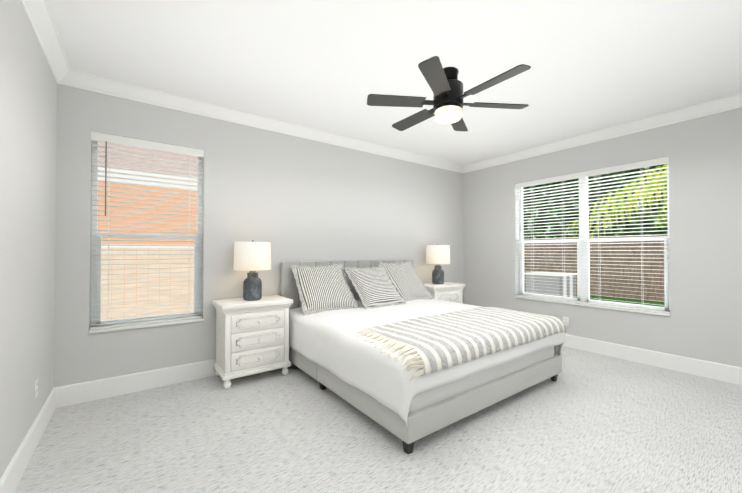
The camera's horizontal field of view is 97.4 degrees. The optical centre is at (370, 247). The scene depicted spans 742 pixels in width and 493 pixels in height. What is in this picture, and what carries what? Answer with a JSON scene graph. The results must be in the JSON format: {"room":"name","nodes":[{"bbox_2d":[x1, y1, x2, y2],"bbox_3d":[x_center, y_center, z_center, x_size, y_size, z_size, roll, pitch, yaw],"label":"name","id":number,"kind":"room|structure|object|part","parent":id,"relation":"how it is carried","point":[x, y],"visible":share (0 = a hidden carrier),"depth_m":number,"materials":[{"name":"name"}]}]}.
{"room":"bedroom","nodes":[
{"label":"bedroom","id":0,"kind":"room"},
{"bbox_2d":[0,0,56,477],"bbox_3d":[-1.310,-0.099,0.773,0.200,2.700,4.400,0,-1,-36],"label":"wall","id":1,"kind":"structure","parent":0,"point":[28,109],"depth_m":1.87,"materials":[{"name":"white paint"}]},
{"bbox_2d":[0,386,59,492],"bbox_3d":[-1.226,1.171,0.826,0.016,0.162,4.350,0,-1,-36],"label":"baseboard","id":2,"kind":"structure","parent":1,"relation":"attached to","point":[58,397],"depth_m":1.91,"materials":[{"name":"white"}]},
{"bbox_2d":[34,378,37,398],"bbox_3d":[-2.163,0.907,2.107,0.007,0.116,0.072,0,-1,-36],"label":"electrical outlet","id":3,"kind":"object","parent":1,"relation":"attached to","point":[35,388],"visible":1,"depth_m":2.09,"materials":[{"name":"white plastic"}]},
{"bbox_2d":[20,0,71,83],"bbox_3d":[-1.187,-1.395,0.866,0.090,0.105,4.200,0,-1,-36],"label":"crown molding","id":4,"kind":"structure","parent":1,"relation":"attached to","point":[38,13],"depth_m":2.13,"materials":[{"name":"white wood"}]},
{"bbox_2d":[54,84,463,386],"bbox_3d":[-0.525,-0.059,4.193,5.500,2.700,0.200,0,-1,-36],"label":"wall","id":5,"kind":"structure","parent":0,"point":[290,198],"depth_m":3.42,"materials":[{"name":"white paint"}]},
{"bbox_2d":[60,359,215,406],"bbox_3d":[-0.461,1.209,4.091,5.100,0.162,0.016,0,-1,-36],"label":"baseboard","id":6,"kind":"structure","parent":5,"relation":"attached to","point":[77,393],"depth_m":2.88,"materials":[{"name":"white"}]},
{"bbox_2d":[90,140,201,327],"bbox_3d":[-2.092,-0.132,3.100,0.860,1.700,0.070,0,-1,-36],"label":"window","id":7,"kind":"structure","parent":5,"relation":"in","point":[96,251],"depth_m":2.94,"materials":[{"name":"white plastic"}]},
{"bbox_2d":[90,131,203,329],"bbox_3d":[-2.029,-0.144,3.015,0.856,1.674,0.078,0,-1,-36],"label":"window blind","id":8,"kind":"object","parent":7,"relation":"attached to","point":[116,139],"visible":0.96,"depth_m":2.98,"materials":[{"name":"white plastic"}]},
{"bbox_2d":[89,318,203,333],"bbox_3d":[-2.036,0.706,3.015,0.860,0.022,0.137,0,-1,-36],"label":"window sill","id":9,"kind":"structure","parent":5,"relation":"attached to","point":[142,326],"depth_m":2.93,"materials":[{"name":"white wood"}]},
{"bbox_2d":[56,70,466,172],"bbox_3d":[-0.440,-1.358,4.091,5.100,0.105,0.090,0,-1,-36],"label":"crown molding","id":10,"kind":"structure","parent":5,"relation":"attached to","point":[81,80],"depth_m":3.37,"materials":[{"name":"white"}]},
{"bbox_2d":[14,346,741,492],"bbox_3d":[0.831,1.319,2.319,5.500,0.100,4.800,0,-1,-36],"label":"floor","id":11,"kind":"structure","parent":0,"point":[588,422],"depth_m":2.13,"materials":[{"name":"carpet"}]},
{"bbox_2d":[212,295,292,388],"bbox_3d":[-1.183,0.900,3.266,0.672,0.760,0.456,0,-1,-36],"label":"nightstand","id":12,"kind":"object","parent":11,"relation":"on","point":[252,337],"visible":1,"depth_m":3.10,"materials":[{"name":"beige wood"}]},
{"bbox_2d":[233,240,270,300],"bbox_3d":[-1.193,0.218,3.288,0.360,0.601,0.360,0,-1,-36],"label":"lamp","id":13,"kind":"object","parent":12,"relation":"on","point":[252,257],"visible":1,"depth_m":3.17,"materials":[{"name":"fabric"}]},
{"bbox_3d":[-1.193,0.080,3.289,0.360,0.278,0.360,0,-1,-36],"label":"lamp shade","id":14,"kind":"part","parent":13,"relation":"part of","materials":[{"name":"white fabric"}]},
{"bbox_2d":[280,259,565,453],"bbox_3d":[0.426,0.717,3.387,2.095,1.130,2.170,0,-1,-36],"label":"bed","id":15,"kind":"object","parent":11,"relation":"on","point":[396,348],"visible":0.98,"depth_m":2.66,"materials":[{"name":"grey fabric"}]},
{"bbox_2d":[291,264,358,314],"bbox_3d":[-0.513,0.444,3.626,0.646,0.646,0.173,0,-45,-31],"label":"pillow","id":16,"kind":"object","parent":15,"relation":"on","point":[321,289],"depth_m":3.55,"materials":[{"name":"grey fabric"}]},
{"bbox_3d":[-0.193,0.681,4.222,2.000,1.040,0.091,0,-1,-36],"label":"headboard","id":17,"kind":"part","parent":15,"relation":"part of","materials":[{"name":"grey fabric"}]},
{"bbox_2d":[345,266,406,308],"bbox_3d":[0.056,0.465,3.887,0.626,0.173,0.626,1,42,-38],"label":"pillow","id":18,"kind":"object","parent":15,"relation":"on","point":[376,288],"depth_m":3.79,"materials":[{"name":"grey fabric"}]},
{"bbox_2d":[379,262,433,301],"bbox_3d":[0.465,0.449,4.336,0.646,0.646,0.172,1,-44,-42],"label":"pillow","id":19,"kind":"object","parent":15,"relation":"on","point":[402,275],"depth_m":4.24,"materials":[{"name":"grey fabric"}]},
{"bbox_2d":[289,299,564,426],"bbox_3d":[0.446,0.873,3.351,2.086,0.450,2.070,0,-1,-36],"label":"duvet","id":20,"kind":"object","parent":15,"relation":"on","point":[413,362],"depth_m":2.51,"materials":[{"name":"white fabric"}]},
{"bbox_2d":[356,307,565,380],"bbox_3d":[0.847,0.854,2.823,2.077,0.449,0.767,0,-1,-36],"label":"throw","id":21,"kind":"object","parent":15,"relation":"on","point":[479,343],"depth_m":2.47,"materials":[{"name":"grey fabric"}]},
{"bbox_3d":[0.419,0.922,3.379,1.920,0.340,1.990,0,-1,-36],"label":"mattress","id":22,"kind":"part","parent":15,"relation":"part of","materials":[{"name":"white fabric"}]},
{"bbox_2d":[423,282,464,302],"bbox_3d":[1.016,0.919,4.871,0.672,0.760,0.456,0,-1,-36],"label":"nightstand","id":23,"kind":"object","parent":11,"relation":"on","point":[449,291],"visible":0.23,"depth_m":4.71,"materials":[{"name":"beige wood"}]},
{"bbox_2d":[426,244,449,283],"bbox_3d":[1.006,0.237,4.892,0.360,0.601,0.360,0,-1,-36],"label":"lamp","id":24,"kind":"object","parent":23,"relation":"on","point":[437,254],"visible":1,"depth_m":4.77,"materials":[{"name":"fabric"}]},
{"bbox_3d":[1.006,0.099,4.894,0.360,0.278,0.360,0,-1,-36],"label":"lamp shade","id":25,"kind":"part","parent":24,"relation":"part of","materials":[{"name":"white fabric"}]},
{"bbox_2d":[47,0,741,164],"bbox_3d":[0.831,-1.490,2.352,5.500,0.120,4.800,0,-1,-36],"label":"ceiling","id":26,"kind":"structure","parent":0,"point":[329,66],"depth_m":2.45,"materials":[{"name":"white paint"}]},
{"bbox_2d":[367,56,530,130],"bbox_3d":[0.627,-1.233,2.645,1.194,0.387,1.321,0,-1,-36],"label":"ceiling fan","id":27,"kind":"object","parent":26,"relation":"hanging from","point":[445,84],"visible":0.98,"depth_m":2.56,"materials":[{"name":"metal"},{"name":"wood"},{"name":"glass"}]},
{"bbox_3d":[0.627,-1.233,2.645,0.236,0.387,0.236,0,-1,-36],"label":"motor","id":28,"kind":"part","parent":27,"relation":"part of","materials":[{"name":"black metal"}]},
{"bbox_2d":[463,107,741,366],"bbox_3d":[2.971,-0.062,3.897,0.200,2.700,4.400,0,-1,-36],"label":"wall","id":29,"kind":"structure","parent":0,"point":[703,321],"depth_m":3.43,"materials":[{"name":"white paint"}]},
{"bbox_2d":[563,316,568,325],"bbox_3d":[2.558,0.962,4.277,0.007,0.116,0.072,0,-1,-36],"label":"electrical outlet","id":30,"kind":"object","parent":29,"relation":"attached to","point":[565,321],"visible":0.92,"depth_m":4.27,"materials":[{"name":"white plastic"}]},
{"bbox_2d":[514,296,669,315],"bbox_3d":[2.694,0.720,4.178,0.137,0.022,1.735,0,-1,-36],"label":"window sill","id":31,"kind":"structure","parent":29,"relation":"attached to","point":[616,308],"depth_m":3.97,"materials":[{"name":"white wood"}]},
{"bbox_2d":[519,163,669,311],"bbox_3d":[2.769,-0.118,4.243,0.070,1.700,1.735,0,-1,-36],"label":"window","id":32,"kind":"structure","parent":29,"relation":"in","point":[581,275],"depth_m":4.21,"materials":[{"name":"white plastic"}]},
{"bbox_2d":[515,156,669,313],"bbox_3d":[2.684,-0.130,4.181,0.078,1.674,1.731,0,-1,-36],"label":"window blind","id":33,"kind":"object","parent":32,"relation":"attached to","point":[640,164],"visible":0.88,"depth_m":4.03,"materials":[{"name":"white plastic"}]},
{"bbox_2d":[464,93,741,171],"bbox_3d":[2.860,-1.361,3.819,0.090,0.105,4.200,0,-1,-36],"label":"crown molding","id":34,"kind":"structure","parent":29,"relation":"attached to","point":[732,102],"depth_m":3.75,"materials":[{"name":"white"}]},
{"bbox_2d":[564,334,741,384],"bbox_3d":[2.881,1.206,3.823,0.016,0.162,4.350,0,-1,-36],"label":"baseboard","id":35,"kind":"structure","parent":29,"relation":"attached to","point":[712,370],"depth_m":3.50,"materials":[{"name":"white"}]},
{"label":"outside","id":36,"kind":"structure","parent":0,"visible":0},
{"bbox_2d":[524,289,664,306],"bbox_3d":[2.293,1.485,7.099,25.100,0.080,22.400,0,-1,-36],"label":"lawn","id":37,"kind":"structure","parent":36,"point":[631,301],"depth_m":9.11,"materials":[{"name":"green plant"}]},
{"bbox_2d":[101,234,667,320],"bbox_3d":[1.542,0.490,4.764,15.120,1.855,11.495,0,-1,-36],"label":"fence","id":38,"kind":"structure","parent":37,"relation":"on","point":[549,262],"depth_m":5.18,"materials":[{"name":"brown wood"}]},
{"bbox_2d":[524,271,576,297],"bbox_3d":[4.252,1.022,7.729,1.000,0.860,1.000,0,-1,-36],"label":"ac unit","id":39,"kind":"object","parent":37,"relation":"on","point":[543,279],"visible":0.48,"depth_m":7.46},
{"bbox_2d":[523,164,667,281],"bbox_3d":[8.881,-2.000,11.947,1.054,7.000,18.400,0,-1,-36],"label":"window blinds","id":40,"kind":"object","parent":37,"relation":"on","point":[554,233],"visible":0.15,"depth_m":12.49,"materials":[{"name":"white plastic"}]},
{"bbox_2d":[564,164,667,237],"bbox_3d":[7.180,-0.183,6.710,5.770,3.366,5.512,0,-1,-36],"label":"palm tree","id":41,"kind":"object","parent":37,"relation":"on","point":[640,192],"visible":0.21,"depth_m":7.36,"materials":[{"name":"green plant"}]}
]}

